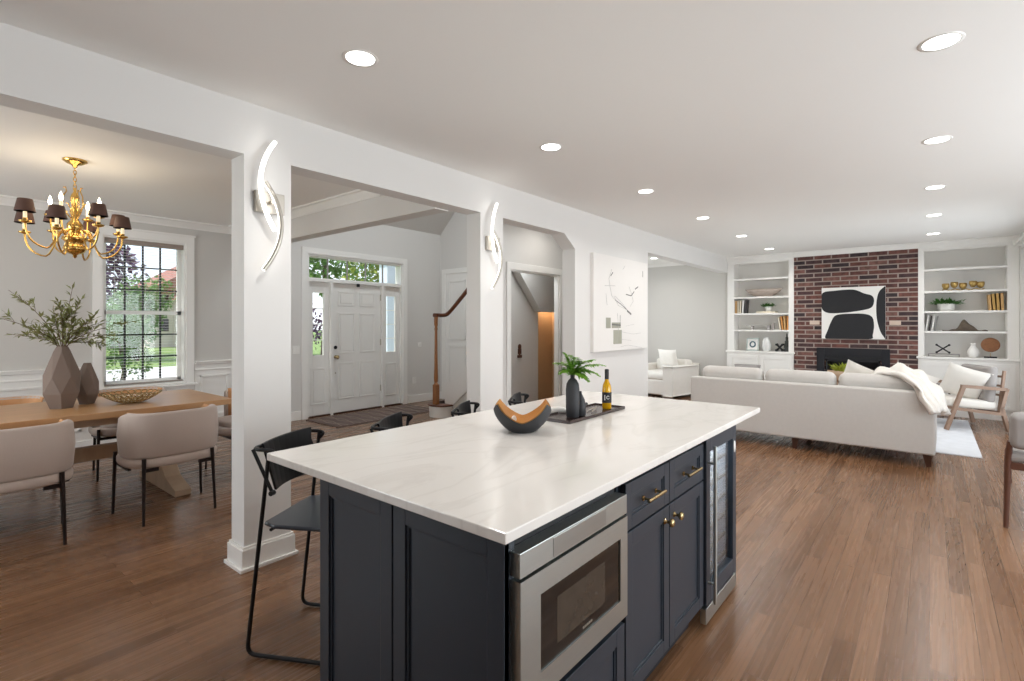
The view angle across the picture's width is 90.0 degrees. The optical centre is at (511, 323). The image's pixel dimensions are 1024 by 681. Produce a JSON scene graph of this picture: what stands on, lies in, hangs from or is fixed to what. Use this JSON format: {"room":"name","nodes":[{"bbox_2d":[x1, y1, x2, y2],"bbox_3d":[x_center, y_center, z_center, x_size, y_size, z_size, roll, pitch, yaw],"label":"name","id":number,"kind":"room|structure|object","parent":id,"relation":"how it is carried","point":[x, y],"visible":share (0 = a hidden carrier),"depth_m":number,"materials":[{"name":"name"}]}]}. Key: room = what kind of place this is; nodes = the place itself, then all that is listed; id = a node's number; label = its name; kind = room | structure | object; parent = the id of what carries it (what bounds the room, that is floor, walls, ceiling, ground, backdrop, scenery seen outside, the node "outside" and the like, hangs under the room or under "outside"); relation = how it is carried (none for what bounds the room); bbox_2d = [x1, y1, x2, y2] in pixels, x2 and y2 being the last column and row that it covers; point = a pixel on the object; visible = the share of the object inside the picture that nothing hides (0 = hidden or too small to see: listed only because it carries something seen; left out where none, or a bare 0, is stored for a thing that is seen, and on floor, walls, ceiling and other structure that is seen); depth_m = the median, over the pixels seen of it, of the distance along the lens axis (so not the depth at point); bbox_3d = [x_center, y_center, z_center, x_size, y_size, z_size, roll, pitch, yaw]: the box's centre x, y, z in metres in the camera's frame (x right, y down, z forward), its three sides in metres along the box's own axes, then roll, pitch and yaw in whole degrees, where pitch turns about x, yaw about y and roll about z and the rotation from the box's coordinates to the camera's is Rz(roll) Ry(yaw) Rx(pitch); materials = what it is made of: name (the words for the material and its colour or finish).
{"room":"open-plan kitchen","nodes":[
{"label":"open-plan kitchen","id":0,"kind":"room"},
{"bbox_2d":[0,205,439,419],"bbox_3d":[-4.291,-1.190,6.210,0.200,5.200,9.400,0,0,39],"label":"wall","id":1,"kind":"structure","parent":0,"point":[23,271],"depth_m":6.53,"materials":[{"name":"grey paint"}]},
{"bbox_2d":[0,359,231,441],"bbox_3d":[-5.365,0.875,4.699,0.045,0.810,5.300,0,0,39],"label":"trim","id":2,"kind":"structure","parent":1,"relation":"attached to","point":[214,377],"depth_m":5.62,"materials":[{"name":"white paint"}]},
{"bbox_2d":[92,225,197,390],"bbox_3d":[-4.348,-0.139,6.064,0.215,1.917,1.062,0,0,39],"label":"window","id":3,"kind":"structure","parent":1,"relation":"in","point":[186,344],"depth_m":6.14,"materials":[{"name":"white paint"}]},
{"bbox_2d":[104,237,182,386],"bbox_3d":[-4.341,-0.130,6.058,0.055,1.676,0.788,0,0,39],"label":"window blind","id":4,"kind":"object","parent":3,"relation":"attached to","point":[106,240],"visible":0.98,"depth_m":6.04,"materials":[{"name":"white paint"}]},
{"bbox_2d":[75,411,300,447],"bbox_3d":[-5.072,1.343,5.078,0.020,0.135,6.260,0,0,39],"label":"baseboard","id":5,"kind":"structure","parent":1,"relation":"attached to","point":[296,415],"depth_m":5.72,"materials":[{"name":"white paint"}]},
{"bbox_2d":[302,246,406,419],"bbox_3d":[-2.524,0.138,8.317,0.195,2.545,1.950,0,0,39],"label":"door","id":6,"kind":"structure","parent":1,"relation":"in","point":[354,371],"depth_m":8.24,"materials":[{"name":"white paint"}]},
{"bbox_2d":[408,391,441,402],"bbox_3d":[-1.500,1.343,9.276,0.250,0.135,0.780,0,0,39],"label":"baseboard","id":7,"kind":"structure","parent":1,"relation":"attached to","point":[427,396],"depth_m":9.27,"materials":[{"name":"white paint"}]},
{"bbox_2d":[231,195,447,250],"bbox_3d":[-2.128,-2.375,5.575,3.955,2.830,0.150,0,0,39],"label":"wall","id":8,"kind":"structure","parent":0,"point":[380,210],"depth_m":4.99,"materials":[{"name":"paint"}]},
{"bbox_2d":[0,22,726,546],"bbox_3d":[0.179,0.070,5.144,0.165,2.680,13.400,0,0,39],"label":"wall","id":9,"kind":"structure","parent":0,"point":[42,75],"depth_m":3.06,"materials":[{"name":"white paint"}]},
{"bbox_2d":[0,189,382,233],"bbox_3d":[-3.850,-1.225,3.463,3.955,0.090,5.300,0,0,39],"label":"crown molding","id":10,"kind":"structure","parent":9,"relation":"attached to","point":[354,196],"depth_m":5.51,"materials":[{"name":"white paint"}]},
{"bbox_2d":[224,531,297,573],"bbox_3d":[-1.505,1.342,3.080,0.229,0.136,0.341,0,0,39],"label":"baseboard","id":11,"kind":"structure","parent":9,"relation":"attached to","point":[241,559],"depth_m":3.00,"materials":[{"name":"white paint"}]},
{"bbox_2d":[254,141,283,270],"bbox_3d":[-1.404,-0.688,2.991,0.103,0.770,0.180,0,0,39],"label":"wall sconce","id":12,"kind":"object","parent":9,"relation":"attached to","point":[269,202],"visible":1,"depth_m":2.97,"materials":[{"name":"silver metal"}]},
{"bbox_2d":[485,203,502,288],"bbox_3d":[-0.147,-0.688,4.533,0.103,0.770,0.180,0,0,39],"label":"wall sconce","id":13,"kind":"object","parent":9,"relation":"attached to","point":[492,243],"visible":1,"depth_m":4.51,"materials":[{"name":"silver metal"}]},
{"bbox_2d":[590,252,646,351],"bbox_3d":[1.374,-0.245,6.441,0.048,1.150,1.440,0,0,39],"label":"painting","id":14,"kind":"object","parent":9,"relation":"attached to","point":[618,286],"visible":1,"depth_m":6.30,"materials":[{"name":"white paper"}]},
{"bbox_2d":[383,211,454,234],"bbox_3d":[-0.984,-2.680,7.061,4.250,2.420,3.900,0,0,39],"label":"ceiling","id":15,"kind":"structure","parent":0,"point":[435,223],"depth_m":9.23,"materials":[{"name":"paint"}]},
{"bbox_2d":[440,212,466,390],"bbox_3d":[0.233,-1.190,8.469,3.955,5.200,0.160,0,0,39],"label":"wall","id":16,"kind":"structure","parent":0,"point":[453,239],"depth_m":9.45,"materials":[{"name":"paint"}]},
{"bbox_2d":[442,267,466,398],"bbox_3d":[-1.006,0.200,9.360,0.790,2.420,0.025,0,0,39],"label":"door","id":17,"kind":"structure","parent":16,"relation":"in","point":[454,281],"depth_m":9.42,"materials":[{"name":"white paint"}]},
{"bbox_2d":[0,0,1023,263],"bbox_3d":[0.945,-1.370,4.520,10.450,0.200,13.400,0,0,39],"label":"ceiling","id":18,"kind":"structure","parent":0,"point":[790,126],"depth_m":2.98,"materials":[{"name":"paint"}]},
{"bbox_2d":[14,157,131,260],"bbox_3d":[-3.391,-0.887,3.972,0.683,0.765,0.683,0,0,-44],"label":"chandelier","id":19,"kind":"object","parent":18,"relation":"hanging from","point":[74,243],"visible":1,"depth_m":3.92,"materials":[{"name":"gold metal"}]},
{"bbox_2d":[342,49,378,67],"bbox_3d":[-0.725,-1.268,2.450,0.168,0.004,0.168,0,0,39],"label":"recessed light","id":20,"kind":"object","parent":18,"relation":"in","point":[355,57],"visible":1,"depth_m":2.44,"materials":[{"name":"white paint"}]},
{"bbox_2d":[539,143,562,150],"bbox_3d":[0.280,-1.268,3.682,0.168,0.004,0.168,0,0,39],"label":"recessed light","id":21,"kind":"object","parent":18,"relation":"in","point":[548,146],"visible":1,"depth_m":3.68,"materials":[{"name":"white paint"}]},
{"bbox_2d":[922,136,952,144],"bbox_3d":[2.938,-1.268,3.539,0.168,0.004,0.168,0,0,39],"label":"recessed light","id":22,"kind":"object","parent":18,"relation":"in","point":[939,139],"visible":1,"depth_m":3.54,"materials":[{"name":"white paint"}]},
{"bbox_2d":[917,31,965,51],"bbox_3d":[1.933,-1.268,2.307,0.168,0.004,0.168,0,0,39],"label":"recessed light","id":23,"kind":"object","parent":18,"relation":"in","point":[942,41],"visible":1,"depth_m":2.30,"materials":[{"name":"white paint"}]},
{"bbox_2d":[0,394,1023,680],"bbox_3d":[0.945,1.470,4.520,10.450,0.120,13.400,0,0,39],"label":"floor","id":24,"kind":"structure","parent":0,"point":[854,563],"depth_m":2.81,"materials":[{"name":"brown wood"}]},
{"bbox_2d":[0,395,53,489],"bbox_3d":[-4.247,1.023,4.264,0.537,0.776,0.630,0,0,39],"label":"dining chair","id":25,"kind":"object","parent":24,"relation":"on","point":[11,400],"visible":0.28,"depth_m":4.49,"materials":[{"name":"beige fabric"}]},
{"bbox_2d":[0,419,75,544],"bbox_3d":[-3.197,1.023,3.253,0.537,0.776,0.630,0,0,39],"label":"dining chair","id":26,"kind":"object","parent":24,"relation":"on","point":[32,457],"visible":1,"depth_m":3.18,"materials":[{"name":"beige fabric"}]},
{"bbox_2d":[0,389,231,496],"bbox_3d":[-3.723,1.030,3.662,1.040,0.760,2.870,0,0,39],"label":"dining table","id":27,"kind":"object","parent":24,"relation":"on","point":[104,411],"visible":0.44,"depth_m":4.07,"materials":[{"name":"brown wood"}]},
{"bbox_2d":[42,346,80,408],"bbox_3d":[-3.483,0.412,3.957,0.233,0.475,0.227,0,0,39],"label":"vase","id":28,"kind":"object","parent":27,"relation":"on","point":[61,376],"visible":1,"depth_m":3.90,"materials":[{"name":"beige ceramic"}]},
{"bbox_2d":[0,282,142,349],"bbox_3d":[-3.469,-0.033,3.963,1.028,0.587,0.358,0,0,5],"label":"branches","id":29,"kind":"object","parent":28,"relation":"in","point":[65,316],"visible":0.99,"depth_m":3.95,"materials":[{"name":"green plant"}]},
{"bbox_2d":[77,363,98,403],"bbox_3d":[-3.460,0.485,4.175,0.162,0.330,0.160,0,0,39],"label":"vase","id":30,"kind":"object","parent":27,"relation":"on","point":[89,382],"visible":0.91,"depth_m":4.13,"materials":[{"name":"beige ceramic"}]},
{"bbox_2d":[99,389,161,402],"bbox_3d":[-3.137,0.606,4.223,0.422,0.087,0.419,0,0,-30],"label":"brass bowl","id":31,"kind":"object","parent":27,"relation":"on","point":[120,399],"visible":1,"depth_m":4.19,"materials":[{"name":"gold metal"}]},
{"bbox_2d":[88,386,166,481],"bbox_3d":[-3.675,1.023,4.933,0.537,0.776,0.630,0,0,39],"label":"dining chair","id":32,"kind":"object","parent":24,"relation":"on","point":[102,432],"visible":0.19,"depth_m":4.69,"materials":[{"name":"beige fabric"}]},
{"bbox_2d":[111,404,218,526],"bbox_3d":[-2.617,1.023,3.902,0.537,0.776,0.630,0,0,39],"label":"dining chair","id":33,"kind":"object","parent":24,"relation":"on","point":[152,441],"visible":1,"depth_m":3.69,"materials":[{"name":"beige fabric"}]},
{"bbox_2d":[205,388,231,480],"bbox_3d":[-2.617,1.023,4.955,0.630,0.776,0.537,0,0,39],"label":"dining chair","id":34,"kind":"object","parent":24,"relation":"on","point":[225,422],"visible":0.18,"depth_m":4.76,"materials":[{"name":"beige fabric"}]},
{"bbox_2d":[246,427,324,665],"bbox_3d":[-0.866,0.958,2.326,0.458,0.896,0.424,0,0,10],"label":"bar stool","id":35,"kind":"object","parent":24,"relation":"on","point":[304,515],"visible":0.62,"depth_m":2.22,"materials":[{"name":"black metal"}]},
{"bbox_2d":[306,405,428,427],"bbox_3d":[-2.096,1.402,7.904,0.840,0.016,1.840,0,0,39],"label":"door mat","id":36,"kind":"object","parent":24,"relation":"on","point":[349,419],"visible":0.88,"depth_m":7.73,"materials":[{"name":"grey fabric"}]},
{"bbox_2d":[369,412,412,432],"bbox_3d":[-0.499,0.958,2.776,0.458,0.896,0.424,0,0,6],"label":"bar stool","id":37,"kind":"object","parent":24,"relation":"on","point":[394,420],"visible":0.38,"depth_m":2.85,"materials":[{"name":"black metal"}]},
{"bbox_2d":[428,364,466,417],"bbox_3d":[-0.390,0.751,7.935,1.395,1.318,1.435,0,0,39],"label":"staircase","id":38,"kind":"structure","parent":24,"relation":"on","point":[456,388],"depth_m":7.67,"materials":[{"name":"white paint"}]},
{"bbox_2d":[433,288,466,404],"bbox_3d":[-0.657,0.102,7.558,1.136,2.232,0.239,0,0,28],"label":"newel post","id":39,"kind":"object","parent":38,"relation":"on","point":[435,315],"visible":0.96,"depth_m":7.71,"materials":[{"name":"brown wood"}]},
{"bbox_2d":[451,400,479,416],"bbox_3d":[-0.139,0.958,3.218,0.458,0.896,0.424,0,0,6],"label":"bar stool","id":40,"kind":"object","parent":24,"relation":"on","point":[464,408],"visible":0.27,"depth_m":3.30,"materials":[{"name":"black metal"}]},
{"bbox_2d":[320,479,626,680],"bbox_3d":[-0.125,0.967,1.738,0.870,0.886,0.640,0,0,39],"label":"base cabinet","id":41,"kind":"object","parent":24,"relation":"on","point":[405,595],"depth_m":1.47,"materials":[{"name":"wood"}]},
{"bbox_2d":[267,391,759,544],"bbox_3d":[0.264,0.509,2.493,1.192,0.028,2.348,0,0,39],"label":"countertop","id":42,"kind":"structure","parent":41,"relation":"on","point":[470,473],"depth_m":1.89,"materials":[{"name":"white stone"}]},
{"bbox_2d":[493,399,550,433],"bbox_3d":[0.048,0.425,2.361,0.265,0.140,0.211,0,0,2],"label":"decorative bowl","id":43,"kind":"object","parent":42,"relation":"on","point":[532,421],"visible":1,"depth_m":2.30,"materials":[{"name":"black wood"}]},
{"bbox_2d":[547,403,624,423],"bbox_3d":[0.394,0.487,2.808,0.200,0.016,0.590,0,0,39],"label":"serving tray","id":44,"kind":"object","parent":42,"relation":"on","point":[554,417],"visible":0.66,"depth_m":2.75,"materials":[{"name":"brown wood"}]},
{"bbox_2d":[551,407,565,412],"bbox_3d":[0.249,0.474,2.801,0.143,0.042,0.041,0,0,-6],"label":"salt cellar","id":45,"kind":"object","parent":44,"relation":"on","point":[553,409],"visible":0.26,"depth_m":2.78,"materials":[{"name":"white ceramic"}]},
{"bbox_2d":[566,375,579,417],"bbox_3d":[0.316,0.373,2.665,0.071,0.226,0.071,0,0,39],"label":"bottle vase","id":46,"kind":"object","parent":44,"relation":"on","point":[572,386],"visible":0.85,"depth_m":2.64,"materials":[{"name":"grey ceramic"}]},
{"bbox_2d":[553,352,604,381],"bbox_3d":[0.348,0.224,2.667,0.263,0.154,0.150,0,0,-9],"label":"fronds","id":47,"kind":"object","parent":46,"relation":"in","point":[570,370],"visible":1,"depth_m":2.64,"materials":[{"name":"green plant"}]},
{"bbox_2d":[579,391,585,415],"bbox_3d":[0.364,0.422,2.716,0.055,0.128,0.056,0,0,39],"label":"bottle vase","id":48,"kind":"object","parent":44,"relation":"on","point":[582,405],"visible":0.65,"depth_m":2.69,"materials":[{"name":"grey ceramic"}]},
{"bbox_2d":[602,369,611,408],"bbox_3d":[0.543,0.373,2.936,0.054,0.225,0.057,0,0,39],"label":"wine bottle","id":49,"kind":"object","parent":44,"relation":"on","point":[606,389],"visible":1,"depth_m":2.92,"materials":[{"name":"yellow glass"}]},
{"bbox_2d":[508,392,528,405],"bbox_3d":[0.203,0.958,3.636,0.458,0.896,0.424,0,0,7],"label":"bar stool","id":50,"kind":"object","parent":24,"relation":"on","point":[516,397],"visible":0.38,"depth_m":3.73,"materials":[{"name":"black metal"}]},
{"bbox_2d":[618,443,702,680],"bbox_3d":[0.324,0.967,2.289,0.868,0.886,0.778,0,0,39],"label":"base cabinet","id":51,"kind":"object","parent":24,"relation":"on","point":[664,513],"visible":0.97,"depth_m":1.99,"materials":[{"name":"wood"}]},
{"bbox_2d":[648,358,699,398],"bbox_3d":[3.019,1.060,10.159,0.990,0.700,1.000,0,0,-39],"label":"chair","id":52,"kind":"object","parent":24,"relation":"on","point":[672,381],"visible":0.7,"depth_m":9.77,"materials":[{"name":"beige fabric"}]},
{"bbox_2d":[648,369,662,379],"bbox_3d":[2.936,1.005,10.118,0.710,0.150,0.660,0,0,-39],"label":"seat cushion","id":53,"kind":"object","parent":52,"relation":"on","point":[653,374],"depth_m":9.85,"materials":[{"name":"beige fabric"}]},
{"bbox_2d":[658,349,677,369],"bbox_3d":[3.137,0.740,10.254,0.211,0.461,0.420,0,0,-39],"label":"throw pillow","id":54,"kind":"object","parent":52,"relation":"on","point":[667,357],"visible":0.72,"depth_m":10.17,"materials":[{"name":"white fabric"}]},
{"bbox_2d":[700,425,735,624],"bbox_3d":[0.809,0.955,2.708,0.670,0.850,0.470,0,0,39],"label":"wine cooler","id":55,"kind":"object","parent":24,"relation":"on","point":[719,451],"visible":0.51,"depth_m":2.52,"materials":[{"name":"metal"}]},
{"bbox_2d":[700,572,734,624],"bbox_3d":[1.022,1.345,2.528,0.028,0.070,0.460,0,0,39],"label":"grille","id":56,"kind":"object","parent":55,"relation":"attached to","point":[706,612],"depth_m":2.48,"materials":[{"name":"silver metal"}]},
{"bbox_2d":[726,252,794,379],"bbox_3d":[4.696,0.070,9.645,1.183,2.680,0.436,0,0,39],"label":"bookcase","id":57,"kind":"object","parent":24,"relation":"on","point":[768,270],"visible":0.77,"depth_m":9.72,"materials":[{"name":"white paint"}]},
{"bbox_2d":[746,338,758,350],"bbox_3d":[4.569,0.391,9.716,0.220,0.240,0.049,0,0,39],"label":"framed picture","id":58,"kind":"object","parent":57,"relation":"on","point":[752,344],"visible":1,"depth_m":9.71,"materials":[{"name":"white paper"}]},
{"bbox_2d":[726,350,794,353],"bbox_3d":[4.703,0.527,9.653,1.183,0.035,0.415,0,0,39],"label":"countertop","id":59,"kind":"structure","parent":57,"relation":"on","point":[742,351],"depth_m":9.47,"materials":[{"name":"white paint"}]},
{"bbox_2d":[745,288,782,296],"bbox_3d":[4.729,-0.580,9.628,0.670,0.145,0.268,0,0,39],"label":"wooden bowl","id":60,"kind":"object","parent":57,"relation":"on","point":[768,291],"visible":0.92,"depth_m":9.53,"materials":[{"name":"beige wood"}]},
{"bbox_2d":[762,338,771,350],"bbox_3d":[4.757,0.385,9.566,0.170,0.250,0.170,0,0,39],"label":"vase","id":61,"kind":"object","parent":57,"relation":"on","point":[766,343],"visible":0.95,"depth_m":9.51,"materials":[{"name":"white ceramic"}]},
{"bbox_2d":[691,365,936,466],"bbox_3d":[3.491,0.974,6.108,2.420,0.876,0.980,0,0,40],"label":"sofa","id":62,"kind":"object","parent":24,"relation":"on","point":[878,411],"visible":0.87,"depth_m":5.56,"materials":[{"name":"grey fabric"}]},
{"bbox_2d":[703,365,763,379],"bbox_3d":[2.759,0.745,6.397,0.724,0.419,0.206,0,0,40],"label":"cushion","id":63,"kind":"object","parent":62,"relation":"on","point":[708,371],"depth_m":6.30,"materials":[{"name":"grey fabric"}]},
{"bbox_2d":[765,369,836,384],"bbox_3d":[3.326,0.745,5.914,0.724,0.419,0.206,0,0,40],"label":"cushion","id":64,"kind":"object","parent":62,"relation":"on","point":[783,375],"depth_m":5.82,"materials":[{"name":"grey fabric"}]},
{"bbox_2d":[838,359,873,384],"bbox_3d":[4.035,0.677,5.897,0.239,0.537,0.580,0,0,-41],"label":"throw pillow","id":65,"kind":"object","parent":62,"relation":"on","point":[851,367],"visible":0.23,"depth_m":5.85,"materials":[{"name":"beige fabric"}]},
{"bbox_2d":[839,373,913,389],"bbox_3d":[3.894,0.745,5.431,0.724,0.419,0.206,0,0,40],"label":"cushion","id":66,"kind":"object","parent":62,"relation":"on","point":[845,379],"depth_m":5.39,"materials":[{"name":"grey fabric"}]},
{"bbox_2d":[873,363,950,415],"bbox_3d":[4.049,0.651,5.275,0.382,0.484,0.868,0,0,1],"label":"throw blanket","id":67,"kind":"object","parent":62,"relation":"on","point":[934,403],"visible":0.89,"depth_m":5.03,"materials":[{"name":"white fabric"}]},
{"bbox_2d":[936,418,982,458],"bbox_3d":[4.346,1.404,7.521,3.630,0.012,2.650,0,0,39],"label":"area rug","id":68,"kind":"object","parent":24,"relation":"on","point":[959,440],"visible":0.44,"depth_m":6.13,"materials":[{"name":"white carpet"}]},
{"bbox_2d":[937,364,1009,431],"bbox_3d":[6.112,0.979,6.983,0.739,0.837,0.702,0,0,11],"label":"armchair","id":69,"kind":"object","parent":68,"relation":"on","point":[985,404],"visible":0.74,"depth_m":6.67,"materials":[{"name":"brown wood"}]},
{"bbox_2d":[939,362,993,398],"bbox_3d":[6.075,0.790,6.879,0.564,0.544,0.234,0,0,34],"label":"throw pillow","id":70,"kind":"object","parent":69,"relation":"on","point":[955,375],"visible":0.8,"depth_m":6.83,"materials":[{"name":"beige fabric"}]},
{"bbox_2d":[945,394,996,409],"bbox_3d":[6.103,1.056,6.985,0.541,0.151,0.600,0,0,11],"label":"seat cushion","id":71,"kind":"object","parent":69,"relation":"on","point":[983,402],"depth_m":6.70,"materials":[{"name":"beige fabric"}]},
{"bbox_2d":[961,364,997,401],"bbox_3d":[6.309,0.800,6.944,0.153,0.480,0.600,0,0,11],"label":"cushion","id":72,"kind":"object","parent":69,"relation":"on","point":[985,395],"depth_m":6.68,"materials":[{"name":"grey fabric"}]},
{"bbox_3d":[5.056,1.144,7.813,0.640,0.512,0.640,0,0,39],"label":"coffee table","id":73,"kind":"object","parent":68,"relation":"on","visible":0},
{"bbox_2d":[827,362,846,381],"bbox_3d":[5.056,0.731,7.813,0.283,0.314,0.459,0,0,-31],"label":"potted plant","id":74,"kind":"object","parent":73,"relation":"on","point":[837,370],"visible":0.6,"depth_m":7.79,"materials":[{"name":"green plant"}]},
{"bbox_2d":[827,370,843,381],"bbox_3d":[5.056,0.805,7.813,0.237,0.165,0.459,0,0,-31],"label":"wooden bowl","id":75,"kind":"object","parent":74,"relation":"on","point":[837,372],"depth_m":7.80,"materials":[{"name":"brown wood"}]},
{"bbox_2d":[916,235,1019,420],"bbox_3d":[6.932,0.070,7.821,1.178,2.680,0.436,0,0,39],"label":"bookcase","id":76,"kind":"object","parent":24,"relation":"on","point":[994,261],"visible":0.77,"depth_m":7.84,"materials":[{"name":"white paint"}]},
{"bbox_2d":[930,297,965,310],"bbox_3d":[6.748,-0.305,7.970,0.496,0.215,0.491,0,0,39],"label":"potted plant","id":77,"kind":"object","parent":76,"relation":"on","point":[948,304],"visible":1,"depth_m":7.89,"materials":[{"name":"green plant"}]},
{"bbox_2d":[942,281,984,290],"bbox_3d":[6.898,-0.576,7.833,0.494,0.142,0.096,0,0,39],"label":"candle holder","id":78,"kind":"object","parent":76,"relation":"on","point":[981,284],"visible":0.98,"depth_m":7.80,"materials":[{"name":"gold metal"}]},
{"bbox_2d":[942,320,987,330],"bbox_3d":[6.914,0.025,7.820,0.520,0.176,0.120,0,0,39],"label":"driftwood sculpture","id":79,"kind":"object","parent":76,"relation":"on","point":[964,325],"visible":0.85,"depth_m":7.79,"materials":[{"name":"brown wood"}]},
{"bbox_2d":[916,355,1019,361],"bbox_3d":[6.939,0.527,7.829,1.178,0.035,0.415,0,0,39],"label":"countertop","id":80,"kind":"structure","parent":76,"relation":"on","point":[925,356],"depth_m":7.73,"materials":[{"name":"white paint"}]},
{"bbox_2d":[967,343,978,357],"bbox_3d":[6.981,0.403,7.753,0.144,0.215,0.144,0,0,39],"label":"ceramic vase","id":81,"kind":"object","parent":76,"relation":"on","point":[973,352],"visible":1,"depth_m":7.72,"materials":[{"name":"white ceramic"}]},
{"bbox_2d":[981,338,999,357],"bbox_3d":[7.103,0.359,7.601,0.214,0.302,0.070,0,0,39],"label":"disc sculpture","id":82,"kind":"object","parent":76,"relation":"on","point":[988,344],"visible":0.99,"depth_m":7.59,"materials":[{"name":"brown wood"}]},
{"bbox_2d":[1003,412,1023,527],"bbox_3d":[3.736,1.006,3.540,0.488,0.810,0.560,0,0,44],"label":"upholstered chair","id":83,"kind":"object","parent":24,"relation":"on","point":[1014,451],"visible":1,"depth_m":3.53,"materials":[{"name":"brown wood"}]},
{"bbox_2d":[511,272,537,404],"bbox_3d":[-0.092,0.260,6.960,0.100,2.300,1.370,0,0,39],"label":"wall","id":84,"kind":"structure","parent":0,"point":[524,321],"depth_m":7.19,"materials":[{"name":"paint"}]},
{"bbox_2d":[503,223,561,404],"bbox_3d":[0.420,-0.090,6.710,0.070,3.000,2.330,0,0,39],"label":"wall","id":85,"kind":"structure","parent":0,"point":[520,245],"depth_m":6.33,"materials":[{"name":"paint"}]},
{"bbox_2d":[506,261,561,405],"bbox_3d":[0.287,0.338,6.531,0.090,2.145,1.195,0,0,39],"label":"door frame","id":86,"kind":"structure","parent":85,"relation":"in","point":[523,268],"depth_m":6.69,"materials":[{"name":"white paint"}]},
{"bbox_2d":[513,272,553,311],"bbox_3d":[0.233,-0.605,7.152,0.120,0.870,1.820,0,0,39],"label":"wall","id":87,"kind":"structure","parent":0,"point":[538,290],"depth_m":7.25,"materials":[{"name":"grey paint"}]},
{"bbox_2d":[538,312,553,399],"bbox_3d":[0.678,0.185,7.603,0.660,2.450,0.600,0,0,39],"label":"wall","id":88,"kind":"structure","parent":0,"point":[545,319],"depth_m":7.84,"materials":[{"name":"beige paint"}]},
{"bbox_2d":[648,265,726,375],"bbox_3d":[3.256,0.070,10.946,2.710,2.680,0.360,0,0,39],"label":"wall","id":89,"kind":"structure","parent":0,"point":[687,305],"depth_m":10.44,"materials":[{"name":"grey paint"}]},
{"bbox_2d":[648,262,682,267],"bbox_3d":[3.160,-1.235,10.753,2.305,0.070,0.060,0,0,39],"label":"crown molding","id":90,"kind":"structure","parent":89,"relation":"attached to","point":[670,263],"depth_m":10.73,"materials":[{"name":"white paint"}]},
{"bbox_2d":[794,249,917,370],"bbox_3d":[5.858,0.110,8.785,1.741,2.600,0.420,0,0,39],"label":"brick wall","id":91,"kind":"structure","parent":0,"point":[897,270],"depth_m":8.55,"materials":[{"name":"red brick"}]},
{"bbox_2d":[817,347,889,370],"bbox_3d":[5.832,0.912,8.748,1.030,0.995,0.390,0,0,39],"label":"fireplace insert","id":92,"kind":"object","parent":91,"relation":"in","point":[871,359],"visible":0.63,"depth_m":8.66,"materials":[{"name":"metal"}]},
{"bbox_2d":[822,286,885,338],"bbox_3d":[5.719,-0.180,8.594,0.894,0.870,0.052,0,0,39],"label":"painting","id":93,"kind":"object","parent":91,"relation":"attached to","point":[847,312],"visible":1,"depth_m":8.56,"materials":[{"name":"black paint"}]},
{"bbox_2d":[793,243,917,257],"bbox_3d":[5.706,-1.228,8.599,1.741,0.085,0.060,0,0,39],"label":"crown molding","id":94,"kind":"structure","parent":91,"relation":"attached to","point":[908,245],"depth_m":8.54,"materials":[{"name":"white paint"}]},
{"bbox_2d":[1019,231,1023,411],"bbox_3d":[6.466,0.070,6.211,0.170,2.680,3.800,0,0,39],"label":"wall","id":95,"kind":"structure","parent":0,"point":[1021,248],"depth_m":7.22,"materials":[{"name":"white paint"}]},
{"label":"outside","id":96,"kind":"structure","parent":0,"visible":0},
{"bbox_2d":[106,331,321,369],"bbox_3d":[-34.355,1.860,66.732,122.400,0.200,180.000,0,0,39],"label":"lawn","id":97,"kind":"structure","parent":96,"point":[155,351],"depth_m":28.34,"materials":[{"name":"green plant"}]},
{"bbox_2d":[106,243,149,322],"bbox_3d":[-21.985,-2.160,26.460,5.470,7.866,5.600,0,0,39],"label":"tree","id":98,"kind":"object","parent":97,"relation":"on","point":[130,261],"visible":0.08,"depth_m":27.18,"materials":[{"name":"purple plant"}]},
{"bbox_2d":[106,302,156,380],"bbox_3d":[-9.345,0.619,12.298,1.591,2.305,1.361,0,0,39],"label":"tree","id":99,"kind":"object","parent":97,"relation":"on","point":[132,347],"visible":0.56,"depth_m":12.18,"materials":[{"name":"green plant"}]},
{"bbox_2d":[106,275,175,360],"bbox_3d":[-17.719,-0.288,24.143,2.936,4.119,3.072,0,0,39],"label":"tree","id":100,"kind":"object","parent":97,"relation":"on","point":[133,300],"visible":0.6,"depth_m":24.29,"materials":[{"name":"green plant"}]},
{"bbox_2d":[122,266,175,347],"bbox_3d":[-25.925,-1.840,43.210,9.800,7.200,10.800,0,0,39],"label":"house","id":101,"kind":"structure","parent":97,"relation":"on","point":[171,319],"depth_m":38.14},
{"bbox_2d":[313,307,321,347],"bbox_3d":[-11.705,0.018,28.171,3.452,3.520,3.215,0,0,-17],"label":"tree","id":102,"kind":"object","parent":97,"relation":"on","point":[315,330],"visible":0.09,"depth_m":28.93,"materials":[{"name":"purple plant"}]},
{"bbox_2d":[309,257,378,354],"bbox_3d":[-6.377,-1.643,16.784,4.054,6.825,3.790,0,0,-24],"label":"tree","id":103,"kind":"object","parent":97,"relation":"on","point":[337,271],"visible":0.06,"depth_m":16.93,"materials":[{"name":"green plant"}]},
{"bbox_2d":[339,261,378,281],"bbox_3d":[-5.552,-2.437,22.608,4.791,8.413,4.689,0,0,18],"label":"tree","id":104,"kind":"object","parent":97,"relation":"on","point":[375,270],"visible":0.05,"depth_m":22.09,"materials":[{"name":"green plant"}]},
{"bbox_2d":[379,265,394,351],"bbox_3d":[-2.457,0.160,10.198,0.340,3.200,0.340,0,0,39],"label":"porch post","id":105,"kind":"object","parent":97,"relation":"on","point":[388,271],"visible":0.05,"depth_m":10.07,"materials":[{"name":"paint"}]},
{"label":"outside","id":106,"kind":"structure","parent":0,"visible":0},
{"bbox_2d":[106,366,175,380],"bbox_3d":[-3.439,1.750,28.613,6.500,0.020,100.000,0,0,39],"label":"driveway","id":107,"kind":"structure","parent":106,"point":[109,377],"depth_m":17.89,"materials":[{"name":"concrete"}]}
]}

